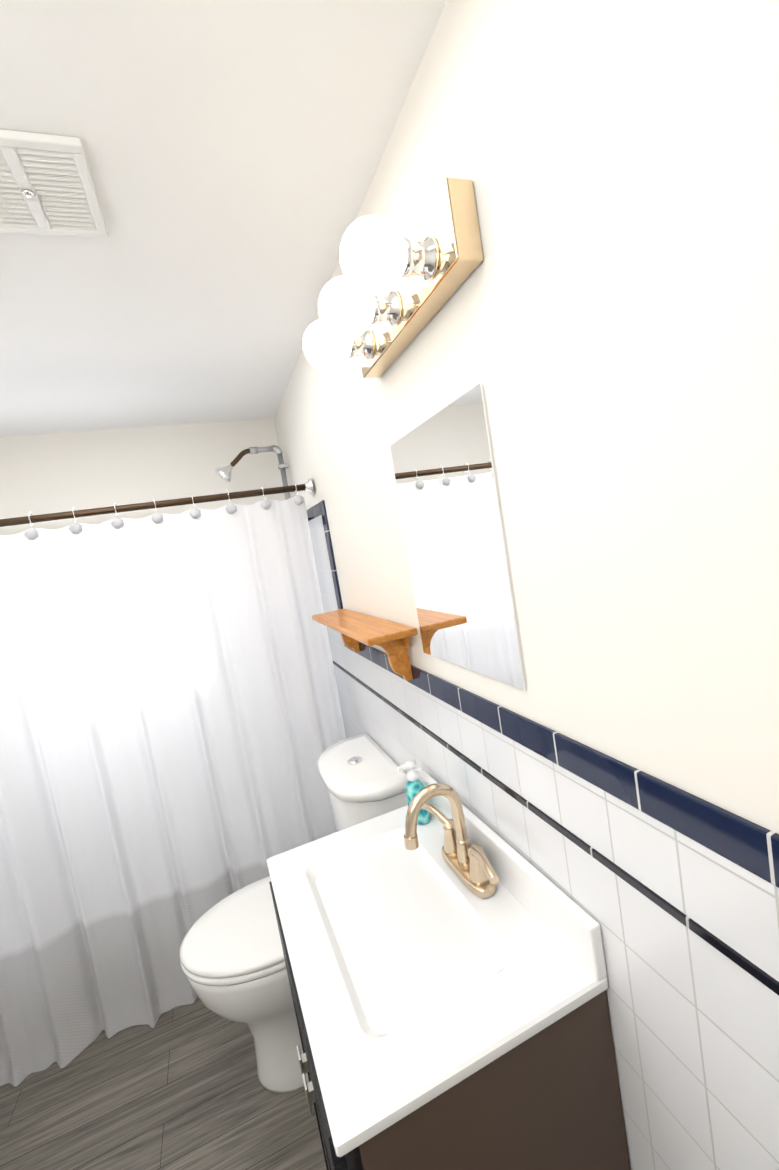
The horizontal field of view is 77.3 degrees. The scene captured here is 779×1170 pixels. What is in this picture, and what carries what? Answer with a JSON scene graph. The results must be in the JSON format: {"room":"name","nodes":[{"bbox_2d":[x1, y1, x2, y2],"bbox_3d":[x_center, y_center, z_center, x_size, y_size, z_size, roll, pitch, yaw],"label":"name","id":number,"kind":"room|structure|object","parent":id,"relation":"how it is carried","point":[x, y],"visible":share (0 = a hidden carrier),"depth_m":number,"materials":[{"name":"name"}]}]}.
{"room":"bathroom","nodes":[
{"label":"bathroom","id":0,"kind":"room"},
{"bbox_2d":[0,418,284,534],"bbox_3d":[-1.126,0.405,2.387,1.520,2.285,0.100,-11,5,-20],"label":"wall","id":1,"kind":"structure","parent":0,"point":[46,473],"depth_m":2.28,"materials":[{"name":"white paint"}]},
{"bbox_2d":[0,997,325,1169],"bbox_3d":[-0.444,1.613,1.169,1.720,0.100,2.919,-11,5,-20],"label":"floor","id":2,"kind":"structure","parent":0,"point":[178,1088],"depth_m":1.47,"materials":[{"name":"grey wood"}]},
{"bbox_2d":[180,733,407,1092],"bbox_3d":[-0.281,1.050,1.571,0.726,0.883,0.484,-11,5,-20],"label":"toilet","id":3,"kind":"object","parent":2,"relation":"on","point":[233,964],"visible":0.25,"depth_m":1.44,"materials":[{"name":"white ceramic"}]},
{"bbox_2d":[267,768,630,1169],"bbox_3d":[0.063,0.947,0.968,0.445,1.078,0.625,-11,5,-21],"label":"bathroom vanity","id":4,"kind":"object","parent":2,"relation":"on","point":[446,972],"visible":1,"depth_m":0.74,"materials":[{"name":"brown wood"}]},
{"bbox_2d":[397,760,429,824],"bbox_3d":[0.059,0.509,1.207,0.060,0.146,0.077,-11,5,-20],"label":"soap bottle","id":5,"kind":"object","parent":4,"relation":"on","point":[414,786],"visible":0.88,"depth_m":1.19,"materials":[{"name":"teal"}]},
{"bbox_2d":[0,0,445,435],"bbox_3d":[-0.834,-0.731,0.961,1.720,0.100,2.919,-11,5,-20],"label":"ceiling","id":6,"kind":"structure","parent":0,"point":[233,150],"depth_m":0.94,"materials":[{"name":"white paint"}]},
{"bbox_2d":[0,129,108,237],"bbox_3d":[-0.635,-0.693,0.855,0.216,0.020,0.232,-11,5,-20],"label":"ceiling vent","id":7,"kind":"object","parent":6,"relation":"in","point":[47,187],"visible":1,"depth_m":0.85,"materials":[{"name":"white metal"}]},
{"bbox_2d":[274,0,778,833],"bbox_3d":[0.110,0.292,1.337,0.100,2.285,2.919,-11,5,-20],"label":"wall","id":8,"kind":"structure","parent":0,"point":[602,326],"depth_m":0.54,"materials":[{"name":"white paint"}]},
{"bbox_2d":[312,609,417,680],"bbox_3d":[-0.095,0.179,1.469,0.128,0.148,0.665,-11,5,-20],"label":"wall shelf","id":9,"kind":"object","parent":8,"relation":"attached to","point":[391,639],"visible":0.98,"depth_m":1.26,"materials":[{"name":"brown wood"}]},
{"bbox_2d":[303,177,483,377],"bbox_3d":[-0.037,-0.505,0.873,0.187,0.116,0.452,-11,5,-20],"label":"light bar","id":10,"kind":"object","parent":8,"relation":"attached to","point":[385,298],"visible":1,"depth_m":0.75,"materials":[{"name":"white glass"}]},
{"bbox_2d":[390,383,526,689],"bbox_3d":[0.114,-0.076,0.967,0.005,0.495,0.402,-11,5,-20],"label":"wall mirror","id":11,"kind":"object","parent":8,"relation":"attached to","point":[445,477],"visible":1,"depth_m":0.91,"materials":[{"name":"grey mirror"}]},
{"bbox_2d":[306,500,778,1169],"bbox_3d":[0.102,0.561,1.341,0.009,1.758,2.719,-11,5,-20],"label":"wall tiles","id":12,"kind":"structure","parent":8,"relation":"attached to","point":[672,890],"depth_m":0.65,"materials":[{"name":"white tile"}]},
{"bbox_2d":[214,445,289,499],"bbox_3d":[-0.532,0.118,2.333,0.334,1.544,0.160,-11,5,-20],"label":"shower head","id":13,"kind":"object","parent":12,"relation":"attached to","point":[224,473],"visible":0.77,"depth_m":2.27,"materials":[{"name":"silver metal"}]},
{"bbox_3d":[-1.387,0.590,0.793,0.100,2.285,2.919,-11,5,-20],"label":"wall","id":14,"kind":"structure","parent":0,"visible":0},
{"bbox_2d":[0,478,313,526],"bbox_3d":[-1.007,-0.255,1.689,1.507,0.064,0.064,-11,5,-20],"label":"curtain rod","id":15,"kind":"object","parent":14,"relation":"attached to","point":[307,486],"visible":1,"depth_m":1.74,"materials":[{"name":"brown metal"}]},
{"bbox_2d":[0,482,345,1086],"bbox_3d":[-0.865,0.633,1.754,1.455,1.854,0.130,-11,5,-20],"label":"shower curtain","id":16,"kind":"object","parent":15,"relation":"hanging from","point":[172,729],"visible":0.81,"depth_m":1.75,"materials":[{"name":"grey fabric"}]}
]}

